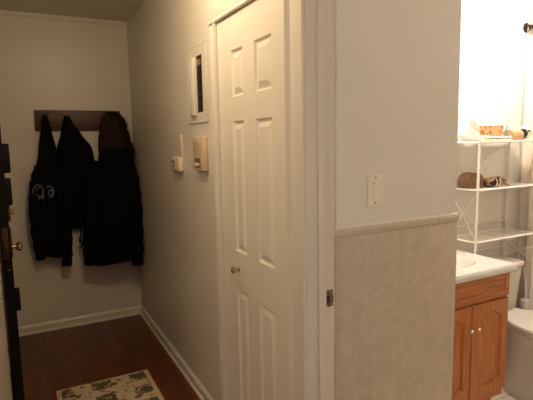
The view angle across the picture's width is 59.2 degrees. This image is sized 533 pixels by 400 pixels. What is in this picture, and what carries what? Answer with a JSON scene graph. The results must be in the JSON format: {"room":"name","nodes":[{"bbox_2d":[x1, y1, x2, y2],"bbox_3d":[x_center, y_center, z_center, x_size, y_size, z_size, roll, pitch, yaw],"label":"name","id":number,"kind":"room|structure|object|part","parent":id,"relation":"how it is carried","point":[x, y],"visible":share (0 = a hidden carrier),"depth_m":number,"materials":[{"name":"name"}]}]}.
{"room":"entrance hallway","nodes":[
{"label":"entrance hallway","id":0,"kind":"room"},
{"bbox_2d":[0,249,12,399],"bbox_3d":[-1.273,0.023,2.024,0.152,2.430,3.238,-5,8,-27],"label":"wall","id":1,"kind":"structure","parent":0,"point":[5,359],"depth_m":2.13,"materials":[{"name":"paint"}]},
{"bbox_2d":[0,128,24,399],"bbox_3d":[-1.476,0.139,2.683,0.098,2.018,0.884,-5,8,-30],"label":"door","id":2,"kind":"structure","parent":1,"relation":"in","point":[12,294],"depth_m":2.33,"materials":[{"name":"brown paint"}]},
{"bbox_3d":[-1.281,0.215,2.300,0.026,0.160,0.014,-5,8,-27],"label":"latch plate","id":3,"kind":"part","parent":2,"relation":"part of","materials":[{"name":"gold metal"}]},
{"bbox_3d":[-1.281,0.211,2.344,0.014,0.147,0.061,-5,8,-27],"label":"knob plate","id":4,"kind":"part","parent":2,"relation":"part of","materials":[{"name":"gold metal"}]},
{"bbox_3d":[-1.255,0.234,2.361,0.048,0.050,0.050,-5,8,-27],"label":"knob","id":5,"kind":"part","parent":2,"relation":"part of","materials":[{"name":"gold metal"}]},
{"bbox_2d":[0,15,141,326],"bbox_3d":[-1.573,-0.189,3.738,1.221,2.430,0.100,-5,8,-27],"label":"wall","id":6,"kind":"structure","parent":0,"point":[45,64],"depth_m":3.63,"materials":[{"name":"paint"}]},
{"bbox_2d":[0,10,126,26],"bbox_3d":[-1.564,-1.372,3.534,0.998,0.032,0.022,-5,8,-27],"label":"trim","id":7,"kind":"structure","parent":6,"relation":"attached to","point":[2,12],"depth_m":3.54,"materials":[{"name":"paint"}]},
{"bbox_2d":[34,110,119,130],"bbox_3d":[-1.457,-0.619,3.649,0.626,0.155,0.073,-5,8,-27],"label":"coat rack","id":8,"kind":"object","parent":6,"relation":"attached to","point":[82,120],"visible":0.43,"depth_m":3.64,"materials":[{"name":"brown wood"}]},
{"bbox_2d":[28,115,72,266],"bbox_3d":[-1.650,-0.060,3.550,0.298,1.156,0.177,-5,8,-27],"label":"jacket","id":9,"kind":"object","parent":8,"relation":"hanging from","point":[49,211],"visible":1,"depth_m":3.52,"materials":[{"name":"black fabric"}]},
{"bbox_2d":[57,116,94,248],"bbox_3d":[-1.468,-0.136,3.663,0.276,1.031,0.132,-5,8,-27],"label":"coat","id":10,"kind":"object","parent":8,"relation":"hanging from","point":[75,157],"visible":0.59,"depth_m":3.65,"materials":[{"name":"black fabric"}]},
{"bbox_2d":[83,110,143,265],"bbox_3d":[-1.241,-0.086,3.705,0.463,1.239,0.278,-5,8,-27],"label":"parka","id":11,"kind":"object","parent":8,"relation":"hanging from","point":[113,230],"visible":1,"depth_m":3.65,"materials":[{"name":"black fabric"}]},
{"bbox_2d":[98,111,127,153],"bbox_3d":[-1.227,-0.523,3.739,0.231,0.360,0.142,-5,8,-27],"label":"hood","id":12,"kind":"object","parent":11,"relation":"attached to","point":[113,131],"depth_m":3.69,"materials":[{"name":"brown fur"}]},
{"bbox_3d":[-1.156,-0.494,3.728,0.222,0.438,0.110,-1,7,3],"label":"fur trim","id":13,"kind":"part","parent":11,"relation":"part of","materials":[{"name":"brown fur"}]},
{"bbox_2d":[18,305,140,336],"bbox_3d":[-1.519,0.986,3.834,0.998,0.072,0.024,-5,8,-27],"label":"baseboard","id":14,"kind":"structure","parent":6,"relation":"attached to","point":[136,310],"depth_m":3.82,"materials":[{"name":"paint"}]},
{"bbox_2d":[0,0,145,21],"bbox_3d":[0.244,-1.203,1.571,5.250,0.060,5.388,-5,8,-27],"label":"ceiling","id":15,"kind":"structure","parent":0,"point":[114,10],"depth_m":3.33,"materials":[{"name":"paint"}]},
{"bbox_2d":[127,0,222,399],"bbox_3d":[0.168,0.048,1.621,0.108,2.430,5.288,-5,8,-27],"label":"wall","id":16,"kind":"structure","parent":0,"point":[178,273],"depth_m":2.89,"materials":[{"name":"paint"}]},
{"bbox_2d":[140,305,213,399],"bbox_3d":[-0.665,1.044,3.254,0.024,0.072,1.848,-5,8,-27],"label":"baseboard","id":17,"kind":"structure","parent":16,"relation":"attached to","point":[196,385],"depth_m":3.11,"materials":[{"name":"paint"}]},
{"bbox_2d":[171,135,183,171],"bbox_3d":[-0.533,-0.278,2.767,0.036,0.212,0.158,-5,8,-27],"label":"thermostat","id":18,"kind":"object","parent":16,"relation":"attached to","point":[177,164],"visible":1,"depth_m":2.72,"materials":[{"name":"beige plastic"}]},
{"bbox_2d":[186,40,208,123],"bbox_3d":[-0.363,-0.593,2.404,0.021,0.391,0.286,-5,8,-27],"label":"breaker panel","id":19,"kind":"object","parent":16,"relation":"attached to","point":[196,55],"visible":1,"depth_m":2.39,"materials":[{"name":"paint"}]},
{"bbox_3d":[-0.386,-0.585,2.443,0.016,0.290,0.078,-5,8,-27],"label":"panel door","id":20,"kind":"part","parent":19,"relation":"part of","materials":[{"name":"paint"}]},
{"bbox_2d":[192,137,208,170],"bbox_3d":[-0.343,-0.237,2.406,0.037,0.172,0.158,-5,8,-27],"label":"intercom","id":21,"kind":"object","parent":16,"relation":"attached to","point":[200,144],"visible":1,"depth_m":2.36,"materials":[{"name":"beige plastic"}]},
{"bbox_2d":[193,142,200,153],"bbox_3d":[-0.354,-0.267,2.396,0.002,0.061,0.112,-5,8,-27],"label":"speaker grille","id":22,"kind":"object","parent":21,"relation":"attached to","point":[196,145],"depth_m":2.40,"materials":[{"name":"beige plastic"}]},
{"bbox_3d":[-0.353,-0.190,2.406,0.003,0.048,0.078,-5,8,-27],"label":"button panel","id":23,"kind":"part","parent":21,"relation":"part of","materials":[{"name":"brown plastic"}]},
{"bbox_2d":[217,0,287,399],"bbox_3d":[-0.061,0.217,1.981,0.071,1.988,0.638,-5,8,-27],"label":"door","id":24,"kind":"structure","parent":16,"relation":"in","point":[250,44],"depth_m":1.93,"materials":[{"name":"paint"}]},
{"bbox_3d":[-0.141,0.315,2.114,0.037,0.031,0.031,-5,8,-27],"label":"knob","id":25,"kind":"part","parent":24,"relation":"part of","materials":[{"name":"gold metal"}]},
{"bbox_2d":[207,0,307,399],"bbox_3d":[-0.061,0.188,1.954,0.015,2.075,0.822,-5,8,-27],"label":"trim","id":26,"kind":"structure","parent":16,"relation":"attached to","point":[293,10],"depth_m":1.64,"materials":[{"name":"paint"}]},
{"bbox_2d":[10,315,523,399],"bbox_3d":[0.270,1.276,1.819,5.150,0.060,5.288,-5,8,-27],"label":"floor","id":27,"kind":"structure","parent":0,"point":[55,360],"depth_m":3.22,"materials":[{"name":"brown wood"}]},
{"bbox_2d":[54,369,166,399],"bbox_3d":[-0.808,1.170,2.529,0.566,0.010,0.898,-5,8,-27],"label":"rug","id":28,"kind":"object","parent":27,"relation":"on","point":[140,385],"visible":1,"depth_m":2.80,"materials":[{"name":"beige fabric"}]},
{"bbox_2d":[452,272,509,399],"bbox_3d":[0.915,0.749,2.509,0.556,0.784,0.477,-5,8,-27],"label":"vanity cabinet","id":29,"kind":"object","parent":27,"relation":"on","point":[481,305],"visible":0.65,"depth_m":2.35,"materials":[{"name":"brown wood"}]},
{"bbox_3d":[0.885,0.776,2.268,0.272,0.495,0.019,-5,8,-27],"label":"cabinet door","id":30,"kind":"part","parent":29,"relation":"part of","materials":[{"name":"brown wood"}]},
{"bbox_3d":[1.003,0.447,2.291,0.550,0.128,0.019,-5,8,-27],"label":"drawer","id":31,"kind":"part","parent":29,"relation":"part of","materials":[{"name":"brown wood"}]},
{"bbox_2d":[455,250,516,283],"bbox_3d":[0.913,0.334,2.466,0.586,0.209,0.470,-5,8,-27],"label":"sink","id":32,"kind":"object","parent":29,"relation":"in","point":[469,266],"visible":0.28,"depth_m":2.37,"materials":[{"name":"ceramic"}]},
{"bbox_3d":[1.131,0.755,2.394,0.274,0.495,0.019,-5,8,-27],"label":"cabinet door","id":33,"kind":"part","parent":29,"relation":"part of","materials":[{"name":"brown wood"}]},
{"bbox_2d":[456,138,532,309],"bbox_3d":[1.360,0.356,2.842,0.545,1.462,0.213,-5,8,-27],"label":"shelf unit","id":34,"kind":"object","parent":27,"relation":"on","point":[477,190],"visible":0.62,"depth_m":2.80,"materials":[{"name":"white metal"}]},
{"bbox_2d":[457,172,483,188],"bbox_3d":[1.181,-0.116,2.712,0.147,0.086,0.149,-5,8,-27],"label":"hat","id":35,"kind":"object","parent":34,"relation":"on","point":[468,180],"visible":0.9,"depth_m":2.66,"materials":[{"name":"brown fabric"}]},
{"bbox_2d":[458,135,488,140],"bbox_3d":[1.184,-0.353,2.683,0.168,0.034,0.168,-5,8,-27],"label":"dish","id":36,"kind":"object","parent":34,"relation":"on","point":[461,137],"visible":0.65,"depth_m":2.63,"materials":[{"name":"ceramic"}]},
{"bbox_3d":[1.172,0.386,2.637,0.019,1.462,0.019,-5,8,-27],"label":"post","id":37,"kind":"part","parent":34,"relation":"part of","materials":[{"name":"white metal"}]},
{"bbox_2d":[470,102,508,138],"bbox_3d":[1.300,-0.458,2.739,0.204,0.223,0.084,2,8,24],"label":"gift basket","id":38,"kind":"object","parent":34,"relation":"on","point":[497,130],"visible":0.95,"depth_m":2.71,"materials":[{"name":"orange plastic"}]},
{"bbox_3d":[1.352,-0.080,2.787,0.537,0.010,0.205,-5,8,-27],"label":"shelf","id":39,"kind":"part","parent":34,"relation":"part of","materials":[{"name":"white metal"}]},
{"bbox_3d":[1.352,-0.081,2.787,0.518,0.004,0.186,-5,8,-27],"label":"shelf panel","id":40,"kind":"part","parent":34,"relation":"part of","materials":[{"name":"white metal"}]},
{"bbox_3d":[1.347,-0.343,2.753,0.537,0.010,0.205,-5,8,-27],"label":"shelf","id":41,"kind":"part","parent":34,"relation":"part of","materials":[{"name":"white metal"}]},
{"bbox_3d":[1.358,0.213,2.824,0.537,0.012,0.205,-5,8,-27],"label":"shelf","id":42,"kind":"part","parent":34,"relation":"part of","materials":[{"name":"white metal"}]},
{"bbox_2d":[483,176,509,186],"bbox_3d":[1.320,-0.114,2.754,0.164,0.065,0.164,-5,8,-27],"label":"pouch","id":43,"kind":"object","parent":34,"relation":"on","point":[496,181],"visible":0.83,"depth_m":2.71,"materials":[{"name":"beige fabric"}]},
{"bbox_2d":[480,136,512,140],"bbox_3d":[1.293,-0.347,2.643,0.238,0.027,0.044,-5,8,-27],"label":"washcloth","id":44,"kind":"object","parent":34,"relation":"on","point":[483,138],"visible":0.94,"depth_m":2.62,"materials":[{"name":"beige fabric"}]},
{"bbox_3d":[1.548,0.327,3.048,0.019,1.462,0.019,-5,8,-27],"label":"post","id":45,"kind":"part","parent":34,"relation":"part of","materials":[{"name":"white metal"}]},
{"bbox_2d":[503,129,523,139],"bbox_3d":[1.451,-0.382,2.753,0.100,0.064,0.064,-5,8,-27],"label":"towel","id":46,"kind":"object","parent":34,"relation":"on","point":[517,134],"visible":0.84,"depth_m":2.73,"materials":[{"name":"beige fabric"}]},
{"bbox_2d":[518,125,532,139],"bbox_3d":[1.558,-0.411,2.847,0.097,0.086,0.188,1,8,16],"label":"hair dryer","id":47,"kind":"object","parent":34,"relation":"on","point":[527,130],"visible":0.64,"depth_m":2.78,"materials":[{"name":"plastic"}]},
{"bbox_3d":[1.638,0.347,2.877,0.019,1.462,0.019,-5,8,-27],"label":"post","id":48,"kind":"part","parent":34,"relation":"part of","materials":[{"name":"white metal"}]},
{"bbox_2d":[486,255,532,399],"bbox_3d":[1.501,0.752,2.682,0.372,0.713,0.717,-5,8,-27],"label":"toilet","id":49,"kind":"object","parent":27,"relation":"on","point":[519,345],"visible":0.46,"depth_m":2.66,"materials":[{"name":"white ceramic"}]},
{"bbox_3d":[1.377,0.387,2.861,0.372,0.030,0.212,-5,8,-27],"label":"tank lid","id":50,"kind":"part","parent":49,"relation":"part of","materials":[{"name":"white ceramic"}]},
{"bbox_3d":[1.379,0.540,2.882,0.352,0.278,0.204,-5,8,-27],"label":"tank","id":51,"kind":"part","parent":49,"relation":"part of","materials":[{"name":"white ceramic"}]},
{"bbox_3d":[1.551,0.711,2.577,0.346,0.016,0.494,-5,8,-27],"label":"seat","id":52,"kind":"part","parent":49,"relation":"part of","materials":[{"name":"white plastic"}]},
{"bbox_3d":[1.547,0.696,2.583,0.348,0.038,0.501,-5,8,-27],"label":"seat lid","id":53,"kind":"part","parent":49,"relation":"part of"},
{"bbox_2d":[520,267,529,309],"bbox_3d":[1.663,0.742,3.021,0.064,0.641,0.064,1,8,17],"label":"toilet brush","id":54,"kind":"object","parent":27,"relation":"on","point":[524,302],"visible":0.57,"depth_m":2.99,"materials":[{"name":"white plastic"}]},
{"bbox_3d":[1.645,0.532,2.987,0.049,0.217,0.018,-5,8,-27],"label":"handle","id":55,"kind":"part","parent":54,"relation":"part of","materials":[{"name":"white plastic"}]},
{"bbox_2d":[334,0,461,227],"bbox_3d":[0.479,0.011,1.861,0.669,2.430,0.090,-5,8,-27],"label":"wall","id":56,"kind":"structure","parent":0,"point":[397,62],"depth_m":1.77,"materials":[{"name":"paint"}]},
{"bbox_2d":[304,0,333,399],"bbox_3d":[0.192,0.232,1.634,0.052,2.060,0.128,5,10,41],"label":"trim","id":57,"kind":"structure","parent":56,"relation":"attached to","point":[318,14],"depth_m":1.58,"materials":[{"name":"paint"}]},
{"bbox_3d":[0.220,0.346,1.652,0.038,0.060,0.005,-5,8,-27],"label":"strike plate","id":58,"kind":"part","parent":57,"relation":"part of","materials":[{"name":"metal"}]},
{"bbox_2d":[367,174,382,205],"bbox_3d":[0.410,-0.036,1.761,0.072,0.116,0.012,-5,8,-27],"label":"light switch","id":59,"kind":"object","parent":56,"relation":"attached to","point":[375,182],"visible":1,"depth_m":1.76,"materials":[{"name":"beige plastic"}]},
{"bbox_2d":[334,212,458,399],"bbox_3d":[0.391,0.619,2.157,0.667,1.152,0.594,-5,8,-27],"label":"tile wainscot","id":60,"kind":"object","parent":56,"relation":"attached to","point":[394,280],"depth_m":1.87,"materials":[{"name":"beige tile"}]},
{"bbox_2d":[455,0,532,258],"bbox_3d":[1.369,-0.148,2.975,2.130,2.430,0.100,-5,8,-27],"label":"wall","id":61,"kind":"structure","parent":0,"point":[494,41],"depth_m":2.88,"materials":[{"name":"paint"}]},
{"bbox_2d":[523,23,532,32],"bbox_3d":[2.255,-0.943,1.763,0.060,0.060,2.690,-5,8,-27],"label":"curtain rod","id":62,"kind":"object","parent":61,"relation":"attached to","point":[526,25],"visible":1,"depth_m":2.93,"materials":[{"name":"brown metal"}]},
{"bbox_2d":[515,24,532,309],"bbox_3d":[2.024,-0.005,2.363,0.074,2.037,1.585,-5,8,-27],"label":"shower curtain","id":63,"kind":"object","parent":62,"relation":"hanging from","point":[526,193],"visible":0.68,"depth_m":3.02,"materials":[{"name":"beige fabric"}]}
]}

